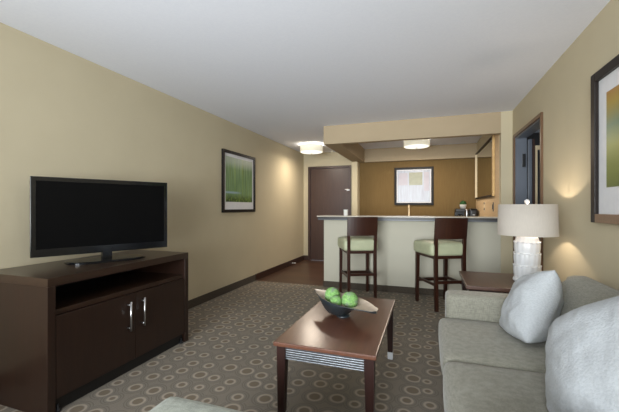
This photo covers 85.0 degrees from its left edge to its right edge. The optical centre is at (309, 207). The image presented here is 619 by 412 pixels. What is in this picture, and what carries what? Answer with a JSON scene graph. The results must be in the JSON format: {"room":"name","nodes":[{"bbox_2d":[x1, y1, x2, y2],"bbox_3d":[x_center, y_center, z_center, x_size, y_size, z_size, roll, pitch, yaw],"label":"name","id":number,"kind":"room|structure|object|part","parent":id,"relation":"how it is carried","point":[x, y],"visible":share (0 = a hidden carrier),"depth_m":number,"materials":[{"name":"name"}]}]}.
{"room":"hotel room","nodes":[
{"label":"hotel room","id":0,"kind":"room"},
{"bbox_2d":[0,22,303,300],"bbox_3d":[-1.685,-0.010,3.497,0.120,2.440,9.300,0,0,19],"label":"wall","id":1,"kind":"structure","parent":0,"point":[64,114],"depth_m":3.35,"materials":[{"name":"paint"}]},
{"bbox_2d":[221,148,254,212],"bbox_3d":[-1.050,-0.368,5.097,0.030,0.885,0.930,0,0,19],"label":"framed picture","id":2,"kind":"object","parent":1,"relation":"attached to","point":[237,169],"visible":1,"depth_m":5.03},
{"bbox_2d":[226,156,251,201],"bbox_3d":[-1.051,-0.401,5.098,0.002,0.646,0.756,0,0,19],"label":"print","id":3,"kind":"object","parent":2,"relation":"attached to","point":[238,169],"depth_m":5.06},
{"bbox_3d":[-1.050,-0.789,5.097,0.030,0.042,0.846,0,0,19],"label":"frame rail","id":4,"kind":"part","parent":2,"relation":"part of","materials":[{"name":"black wood"}]},
{"bbox_3d":[-1.050,0.053,5.097,0.030,0.042,0.846,0,0,19],"label":"frame rail","id":5,"kind":"part","parent":2,"relation":"part of","materials":[{"name":"black wood"}]},
{"bbox_2d":[188,255,303,308],"bbox_3d":[-1.637,1.157,3.428,0.016,0.105,9.200,0,0,19],"label":"baseboard","id":6,"kind":"structure","parent":1,"relation":"attached to","point":[201,299],"depth_m":5.06,"materials":[{"name":"wood"}]},
{"bbox_2d":[0,260,444,411],"bbox_3d":[0.131,1.260,2.813,4.000,0.100,9.400,0,0,19],"label":"floor","id":7,"kind":"structure","parent":0,"point":[228,359],"depth_m":2.57,"materials":[{"name":"carpet"}]},
{"bbox_2d":[0,250,187,411],"bbox_3d":[-1.574,0.810,2.597,0.656,0.800,1.207,0,0,19],"label":"tv console","id":8,"kind":"object","parent":7,"relation":"on","point":[67,332],"visible":0.94,"depth_m":2.18,"materials":[{"name":"brown wood"}]},
{"bbox_3d":[-1.782,0.835,2.055,0.620,0.750,0.045,0,0,19],"label":"panel","id":9,"kind":"part","parent":8,"relation":"part of","materials":[{"name":"brown wood"}]},
{"bbox_3d":[-1.591,0.435,2.603,0.620,0.050,1.207,0,0,19],"label":"panel","id":10,"kind":"part","parent":8,"relation":"part of","materials":[{"name":"brown wood"}]},
{"bbox_3d":[-1.879,0.810,2.703,0.012,0.700,1.117,0,0,19],"label":"panel","id":11,"kind":"part","parent":8,"relation":"part of","materials":[{"name":"brown wood"}]},
{"bbox_3d":[-1.399,0.881,2.249,0.020,0.487,0.566,0,0,19],"label":"door","id":12,"kind":"part","parent":8,"relation":"part of","materials":[{"name":"brown wood"}]},
{"bbox_2d":[30,176,166,264],"bbox_3d":[-1.569,0.098,2.621,0.925,0.622,0.270,0,0,-44],"label":"television","id":13,"kind":"object","parent":8,"relation":"on","point":[69,216],"visible":1,"depth_m":2.56,"materials":[{"name":"black plastic"}]},
{"bbox_2d":[56,271,182,314],"bbox_3d":[-1.601,0.620,2.607,0.600,0.030,1.117,0,0,19],"label":"shelf","id":14,"kind":"object","parent":8,"relation":"attached to","point":[78,294],"depth_m":2.55,"materials":[{"name":"brown wood"}]},
{"bbox_3d":[-1.300,0.790,2.446,0.040,0.210,0.013,0,0,19],"label":"door handle","id":15,"kind":"part","parent":8,"relation":"part of","materials":[{"name":"metal"}]},
{"bbox_3d":[-1.259,0.790,2.564,0.040,0.210,0.013,0,0,19],"label":"door handle","id":16,"kind":"part","parent":8,"relation":"part of","materials":[{"name":"metal"}]},
{"bbox_3d":[-1.216,0.881,2.775,0.020,0.487,0.539,0,0,19],"label":"door","id":17,"kind":"part","parent":8,"relation":"part of","materials":[{"name":"brown wood"}]},
{"bbox_3d":[-1.401,0.835,3.152,0.620,0.750,0.045,0,0,19],"label":"panel","id":18,"kind":"part","parent":8,"relation":"part of","materials":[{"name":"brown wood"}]},
{"bbox_2d":[149,397,241,411],"bbox_3d":[-0.360,0.991,1.036,0.722,0.438,0.622,0,0,19],"label":"ottoman","id":19,"kind":"object","parent":7,"relation":"on","point":[171,404],"visible":1,"depth_m":1.32,"materials":[{"name":"fabric"}]},
{"bbox_2d":[273,297,395,411],"bbox_3d":[0.246,0.979,2.307,0.570,0.462,1.100,0,0,19],"label":"coffee table","id":20,"kind":"object","parent":7,"relation":"on","point":[354,342],"visible":0.78,"depth_m":1.90,"materials":[{"name":"wood"}]},
{"bbox_3d":[-0.151,0.964,1.911,0.052,0.383,0.052,0,0,19],"label":"leg","id":21,"kind":"part","parent":20,"relation":"part of","materials":[{"name":"brown wood"}]},
{"bbox_3d":[0.078,0.810,1.823,0.438,0.076,0.026,0,0,19],"label":"slatted panel","id":22,"kind":"part","parent":20,"relation":"part of","materials":[{"name":"grey metal"}]},
{"bbox_2d":[314,289,378,317],"bbox_3d":[0.230,0.678,2.320,0.258,0.138,0.556,0,0,-44],"label":"bowl","id":23,"kind":"object","parent":20,"relation":"on","point":[363,305],"visible":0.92,"depth_m":2.25,"materials":[{"name":"black ceramic"}]},
{"bbox_2d":[325,287,339,301],"bbox_3d":[0.164,0.627,2.415,0.111,0.111,0.111,0,0,41],"label":"decorative ball","id":24,"kind":"object","parent":23,"relation":"in","point":[330,292],"visible":0.74,"depth_m":2.38,"materials":[{"name":"green plant"}]},
{"bbox_2d":[330,295,341,305],"bbox_3d":[0.181,0.648,2.314,0.086,0.087,0.086,0,0,45],"label":"decorative ball","id":25,"kind":"object","parent":23,"relation":"in","point":[335,299],"visible":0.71,"depth_m":2.29,"materials":[{"name":"green plant"}]},
{"bbox_2d":[342,292,357,307],"bbox_3d":[0.274,0.631,2.295,0.112,0.114,0.114,0,0,-4],"label":"decorative ball","id":26,"kind":"object","parent":23,"relation":"in","point":[349,299],"visible":0.9,"depth_m":2.26,"materials":[{"name":"green plant"}]},
{"bbox_3d":[0.312,0.964,1.750,0.052,0.383,0.052,0,0,19],"label":"leg","id":27,"kind":"part","parent":20,"relation":"part of","materials":[{"name":"brown wood"}]},
{"bbox_3d":[0.643,0.964,2.704,0.052,0.383,0.052,0,0,19],"label":"leg","id":28,"kind":"part","parent":20,"relation":"part of","materials":[{"name":"brown wood"}]},
{"bbox_2d":[338,217,377,297],"bbox_3d":[0.655,0.667,4.606,0.458,1.085,0.561,0,0,-6],"label":"bar stool","id":29,"kind":"object","parent":7,"relation":"on","point":[356,241],"visible":1,"depth_m":4.39,"materials":[{"name":"brown wood"}]},
{"bbox_3d":[0.447,0.890,4.819,0.042,0.640,0.053,0,0,-6],"label":"leg","id":30,"kind":"part","parent":29,"relation":"part of","materials":[{"name":"brown wood"}]},
{"bbox_3d":[0.508,0.695,4.379,0.043,1.030,0.068,0,0,-6],"label":"leg","id":31,"kind":"part","parent":29,"relation":"part of","materials":[{"name":"brown wood"}]},
{"bbox_3d":[0.660,0.588,4.621,0.390,0.035,0.443,0,0,-6],"label":"seat frame","id":32,"kind":"part","parent":29,"relation":"part of","materials":[{"name":"brown wood"}]},
{"bbox_3d":[0.651,0.498,4.642,0.458,0.174,0.488,0,0,-6],"label":"seat","id":33,"kind":"part","parent":29,"relation":"part of","materials":[{"name":"green fabric"}]},
{"bbox_3d":[0.687,0.247,4.364,0.396,0.245,0.075,0,0,-6],"label":"backrest","id":34,"kind":"part","parent":29,"relation":"part of","materials":[{"name":"brown wood"}]},
{"bbox_3d":[0.829,0.890,4.859,0.042,0.640,0.053,0,0,-6],"label":"leg","id":35,"kind":"part","parent":29,"relation":"part of","materials":[{"name":"brown wood"}]},
{"bbox_3d":[0.859,0.695,4.415,0.043,1.030,0.068,0,0,-6],"label":"leg","id":36,"kind":"part","parent":29,"relation":"part of","materials":[{"name":"brown wood"}]},
{"bbox_2d":[414,218,467,311],"bbox_3d":[1.609,0.667,4.155,0.458,1.085,0.561,0,0,-8],"label":"bar stool","id":37,"kind":"object","parent":7,"relation":"on","point":[437,248],"visible":1,"depth_m":3.95,"materials":[{"name":"brown wood"}]},
{"bbox_3d":[1.393,0.890,4.361,0.042,0.640,0.053,0,0,-8],"label":"leg","id":38,"kind":"part","parent":37,"relation":"part of","materials":[{"name":"brown wood"}]},
{"bbox_3d":[1.469,0.695,3.923,0.043,1.030,0.068,0,0,-8],"label":"leg","id":39,"kind":"part","parent":37,"relation":"part of","materials":[{"name":"brown wood"}]},
{"bbox_3d":[1.603,0.498,4.191,0.458,0.174,0.488,0,0,-8],"label":"seat","id":40,"kind":"part","parent":37,"relation":"part of","materials":[{"name":"green fabric"}]},
{"bbox_3d":[1.613,0.588,4.170,0.390,0.035,0.443,0,0,-8],"label":"seat frame","id":41,"kind":"part","parent":37,"relation":"part of","materials":[{"name":"brown wood"}]},
{"bbox_3d":[1.774,0.890,4.413,0.042,0.640,0.053,0,0,-8],"label":"leg","id":42,"kind":"part","parent":37,"relation":"part of","materials":[{"name":"brown wood"}]},
{"bbox_3d":[1.649,0.247,3.915,0.396,0.245,0.075,0,0,-8],"label":"backrest","id":43,"kind":"part","parent":37,"relation":"part of","materials":[{"name":"brown wood"}]},
{"bbox_3d":[1.819,0.695,3.971,0.043,1.030,0.068,0,0,-8],"label":"leg","id":44,"kind":"part","parent":37,"relation":"part of","materials":[{"name":"brown wood"}]},
{"bbox_2d":[459,271,561,293],"bbox_3d":[1.630,0.900,2.723,0.730,0.620,0.635,0,0,19],"label":"end table","id":45,"kind":"object","parent":7,"relation":"on","point":[471,281],"visible":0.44,"depth_m":2.68,"materials":[{"name":"brown wood"}]},
{"bbox_2d":[497,199,558,280],"bbox_3d":[1.732,0.263,2.691,0.416,0.654,0.416,0,0,19],"label":"table lamp","id":46,"kind":"object","parent":45,"relation":"on","point":[528,222],"visible":0.97,"depth_m":2.59,"materials":[{"name":"white ceramic"}]},
{"bbox_3d":[1.732,0.100,2.691,0.416,0.244,0.416,0,0,19],"label":"lamp shade","id":47,"kind":"part","parent":46,"relation":"part of","materials":[{"name":"fabric"}]},
{"bbox_2d":[438,275,618,411],"bbox_3d":[1.115,0.809,1.571,0.938,0.802,1.773,0,0,19],"label":"sofa","id":48,"kind":"object","parent":7,"relation":"on","point":[485,368],"visible":0.52,"depth_m":1.72,"materials":[{"name":"fabric"}]},
{"bbox_3d":[1.384,0.870,2.314,0.847,0.530,0.193,0,0,19],"label":"arm","id":49,"kind":"part","parent":48,"relation":"part of","materials":[{"name":"fabric"}]},
{"bbox_2d":[438,318,545,373],"bbox_3d":[1.099,0.837,1.947,0.660,0.175,0.697,0,0,19],"label":"seat cushion","id":50,"kind":"object","parent":48,"relation":"on","point":[480,341],"depth_m":1.83,"materials":[{"name":"fabric"}]},
{"bbox_2d":[443,362,548,411],"bbox_3d":[0.868,0.838,1.281,0.661,0.174,0.707,0,0,19],"label":"seat cushion","id":51,"kind":"object","parent":48,"relation":"on","point":[467,386],"depth_m":1.41,"materials":[{"name":"fabric"}]},
{"bbox_2d":[499,270,563,343],"bbox_3d":[1.301,0.543,1.993,0.341,0.403,0.482,0,0,5],"label":"throw pillow","id":52,"kind":"object","parent":48,"relation":"on","point":[535,300],"visible":0.96,"depth_m":1.83,"materials":[{"name":"white fabric"}]},
{"bbox_2d":[545,296,618,411],"bbox_3d":[1.066,0.487,1.143,0.437,0.516,0.709,0,0,33],"label":"throw pillow","id":53,"kind":"object","parent":48,"relation":"on","point":[582,344],"visible":1,"depth_m":1.16,"materials":[{"name":"white fabric"}]},
{"bbox_2d":[560,278,618,315],"bbox_3d":[1.486,0.617,1.819,0.317,0.388,0.711,0,0,19],"label":"cushion","id":54,"kind":"object","parent":48,"relation":"on","point":[577,292],"depth_m":1.84,"materials":[{"name":"fabric"}]},
{"bbox_3d":[1.490,0.777,1.446,0.149,0.669,1.711,0,0,19],"label":"frame","id":55,"kind":"part","parent":48,"relation":"part of","materials":[{"name":"fabric"}]},
{"bbox_3d":[2.098,0.775,6.599,2.150,0.870,0.636,0,0,19],"label":"cabinet","id":56,"kind":"object","parent":7,"relation":"on","visible":0},
{"bbox_3d":[2.098,0.319,6.599,2.160,0.038,0.645,0,0,19],"label":"countertop","id":57,"kind":"structure","parent":56,"relation":"on","visible":0},
{"bbox_2d":[454,209,465,215],"bbox_3d":[2.795,0.163,6.312,0.195,0.272,0.240,0,0,19],"label":"coffee maker","id":58,"kind":"object","parent":57,"relation":"on","point":[458,212],"visible":0.44,"depth_m":6.23,"materials":[{"name":"black plastic"}]},
{"bbox_3d":[2.832,0.176,6.379,0.170,0.175,0.090,0,0,19],"label":"water tank","id":59,"kind":"part","parent":58,"relation":"part of","materials":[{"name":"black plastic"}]},
{"bbox_2d":[460,201,465,208],"bbox_3d":[2.865,-0.050,6.308,0.125,0.153,0.125,0,0,-24],"label":"potted plant","id":60,"kind":"object","parent":58,"relation":"on","point":[462,203],"visible":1,"depth_m":6.27,"materials":[{"name":"white plastic"}]},
{"bbox_2d":[468,209,477,215],"bbox_3d":[3.017,0.157,6.243,0.150,0.264,0.285,0,0,19],"label":"toaster","id":61,"kind":"object","parent":57,"relation":"on","point":[471,212],"visible":0.53,"depth_m":6.14,"materials":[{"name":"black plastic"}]},
{"bbox_2d":[0,0,609,152],"bbox_3d":[1.139,-1.280,2.515,6.100,0.100,9.500,0,0,19],"label":"ceiling","id":62,"kind":"structure","parent":0,"point":[282,72],"depth_m":2.62,"materials":[{"name":"paint"}]},
{"bbox_2d":[300,143,322,153],"bbox_3d":[0.040,-1.135,6.603,0.440,0.190,0.440,0,0,19],"label":"ceiling light","id":63,"kind":"object","parent":62,"relation":"attached to","point":[310,148],"visible":1,"depth_m":6.44,"materials":[{"name":"glass"}]},
{"bbox_2d":[301,150,321,153],"bbox_3d":[0.040,-1.068,6.603,0.428,0.024,0.428,0,0,19],"label":"diffuser","id":64,"kind":"object","parent":63,"relation":"attached to","point":[302,151],"depth_m":6.51,"materials":[{"name":"white glass"}]},
{"bbox_2d":[324,112,500,162],"bbox_3d":[1.730,-1.093,5.866,2.385,0.275,2.378,0,0,19],"label":"ceiling beam","id":65,"kind":"structure","parent":62,"relation":"attached to","point":[344,140],"depth_m":4.91,"materials":[{"name":"paint"}]},
{"bbox_2d":[404,139,429,148],"bbox_3d":[1.900,-1.135,5.999,0.440,0.190,0.440,0,0,19],"label":"ceiling light","id":66,"kind":"object","parent":62,"relation":"attached to","point":[423,143],"visible":0.83,"depth_m":5.85,"materials":[{"name":"glass"}]},
{"bbox_2d":[404,144,428,148],"bbox_3d":[1.900,-1.068,5.999,0.428,0.024,0.428,0,0,19],"label":"diffuser","id":67,"kind":"object","parent":66,"relation":"attached to","point":[408,146],"depth_m":5.91,"materials":[{"name":"white glass"}]},
{"bbox_2d":[304,152,351,254],"bbox_3d":[1.691,-0.010,7.194,3.830,2.440,0.100,0,0,19],"label":"wall","id":68,"kind":"structure","parent":0,"point":[328,158],"depth_m":7.70,"materials":[{"name":"paint"}]},
{"bbox_2d":[308,165,350,260],"bbox_3d":[0.443,0.145,7.570,0.995,2.130,0.129,0,0,19],"label":"door","id":69,"kind":"structure","parent":68,"relation":"in","point":[329,187],"depth_m":7.62,"materials":[{"name":"brown wood"}]},
{"bbox_2d":[352,162,359,214],"bbox_3d":[0.997,0.128,7.222,0.111,2.165,0.298,0,0,19],"label":"wall partition","id":70,"kind":"structure","parent":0,"point":[355,165],"depth_m":7.08,"materials":[{"name":"paint"}]},
{"bbox_2d":[324,220,500,289],"bbox_3d":[1.366,0.700,4.819,2.384,1.020,0.120,0,0,19],"label":"wall","id":71,"kind":"structure","parent":0,"point":[395,251],"depth_m":4.75,"materials":[{"name":"paint"}]},
{"bbox_2d":[323,281,442,295],"bbox_3d":[1.403,1.165,4.735,2.520,0.090,0.014,0,0,19],"label":"baseboard","id":72,"kind":"structure","parent":71,"relation":"attached to","point":[385,288],"depth_m":4.83,"materials":[{"name":"wood"}]},
{"bbox_2d":[317,215,497,221],"bbox_3d":[1.332,0.158,4.841,2.448,0.062,0.420,0,0,19],"label":"countertop","id":73,"kind":"structure","parent":71,"relation":"on","point":[321,217],"depth_m":4.62,"materials":[{"name":"stone"}]},
{"bbox_2d":[360,158,475,215],"bbox_3d":[2.166,-0.010,6.948,2.272,2.440,0.048,0,0,19],"label":"wall","id":74,"kind":"structure","parent":0,"point":[454,179],"depth_m":6.85,"materials":[{"name":"brown paint"}]},
{"bbox_2d":[394,166,433,204],"bbox_3d":[2.132,-0.432,6.919,0.765,0.775,0.030,0,0,19],"label":"framed picture","id":75,"kind":"object","parent":74,"relation":"attached to","point":[412,185],"visible":1,"depth_m":6.91},
{"bbox_2d":[399,173,407,184],"bbox_3d":[1.934,-0.577,6.989,0.180,0.250,0.002,0,0,19],"label":"print","id":76,"kind":"object","parent":75,"relation":"attached to","point":[403,177],"depth_m":6.99},
{"bbox_2d":[398,170,429,201],"bbox_3d":[2.133,-0.432,6.921,0.640,0.650,0.002,0,0,19],"label":"print","id":77,"kind":"object","parent":75,"relation":"on","point":[413,185],"depth_m":6.92},
{"bbox_3d":[2.132,-0.797,6.919,0.675,0.045,0.030,0,0,19],"label":"frame rail","id":78,"kind":"part","parent":75,"relation":"part of","materials":[{"name":"black wood"}]},
{"bbox_3d":[2.132,-0.067,6.919,0.675,0.045,0.030,0,0,19],"label":"frame rail","id":79,"kind":"part","parent":75,"relation":"part of","materials":[{"name":"black wood"}]},
{"bbox_2d":[409,172,421,184],"bbox_3d":[2.170,-0.582,6.907,0.260,0.260,0.002,0,0,19],"label":"print","id":80,"kind":"object","parent":75,"relation":"attached to","point":[415,178],"depth_m":6.91},
{"bbox_2d":[424,172,428,190],"bbox_3d":[2.369,-0.522,6.838,0.100,0.380,0.002,0,0,19],"label":"print","id":81,"kind":"object","parent":75,"relation":"attached to","point":[426,174],"depth_m":6.84},
{"bbox_2d":[476,111,512,273],"bbox_3d":[2.973,-0.010,5.435,0.254,2.440,2.380,0,0,19],"label":"wall","id":82,"kind":"structure","parent":0,"point":[506,136],"depth_m":4.34,"materials":[{"name":"paint"}]},
{"bbox_2d":[475,135,494,198],"bbox_3d":[2.876,-0.583,5.591,0.029,0.865,1.830,0,0,19],"label":"wall mirror","id":83,"kind":"object","parent":82,"relation":"attached to","point":[485,156],"visible":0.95,"depth_m":5.41,"materials":[{"name":"clear glass"}]},
{"bbox_3d":[2.881,-1.005,5.605,0.029,0.016,1.740,0,0,19],"label":"frame rail","id":84,"kind":"part","parent":83,"relation":"part of","materials":[{"name":"black wood"}]},
{"bbox_3d":[2.881,-0.165,5.605,0.029,0.030,1.740,0,0,19],"label":"frame rail","id":85,"kind":"part","parent":83,"relation":"part of","materials":[{"name":"brown wood"}]},
{"bbox_2d":[527,132,539,240],"bbox_3d":[3.678,-0.010,3.803,2.150,2.440,3.600,0,0,19],"label":"wall","id":86,"kind":"structure","parent":0,"point":[536,136],"depth_m":5.57,"materials":[{"name":"grey paint"}]},
{"bbox_2d":[532,139,539,203],"bbox_3d":[2.950,0.190,3.993,0.550,2.020,0.040,0,0,19],"label":"trim","id":87,"kind":"structure","parent":86,"relation":"attached to","point":[536,148],"depth_m":4.06,"materials":[{"name":"brown wood"}]},
{"bbox_2d":[513,0,618,290],"bbox_3d":[1.525,-0.010,1.068,0.120,2.440,6.820,0,0,19],"label":"wall","id":88,"kind":"structure","parent":0,"point":[583,247],"depth_m":2.52,"materials":[{"name":"paint"}]},
{"bbox_2d":[522,139,531,203],"bbox_3d":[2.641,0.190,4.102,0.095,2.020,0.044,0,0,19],"label":"door","id":89,"kind":"structure","parent":88,"relation":"in","point":[529,141],"depth_m":4.08,"materials":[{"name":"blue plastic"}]},
{"bbox_2d":[513,112,542,273],"bbox_3d":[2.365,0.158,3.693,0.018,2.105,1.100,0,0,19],"label":"trim","id":90,"kind":"structure","parent":88,"relation":"attached to","point":[540,115],"depth_m":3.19,"materials":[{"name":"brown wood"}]},
{"bbox_2d":[591,54,618,224],"bbox_3d":[1.663,-0.373,1.701,0.035,0.940,1.000,0,0,19],"label":"framed picture","id":91,"kind":"object","parent":88,"relation":"attached to","point":[605,82],"visible":1,"depth_m":2.04,"materials":[{"name":"black wood"}]},
{"bbox_3d":[1.663,-0.816,1.701,0.035,0.055,0.890,0,0,19],"label":"frame rail","id":92,"kind":"part","parent":91,"relation":"part of","materials":[{"name":"black wood"}]},
{"bbox_3d":[1.663,0.070,1.701,0.035,0.055,0.890,0,0,19],"label":"frame rail","id":93,"kind":"part","parent":91,"relation":"part of","materials":[{"name":"brown wood"}]},
{"bbox_2d":[606,85,618,187],"bbox_3d":[1.668,-0.403,1.700,0.002,0.570,0.690,0,0,19],"label":"print","id":94,"kind":"object","parent":91,"relation":"attached to","point":[612,93],"depth_m":1.96}
]}

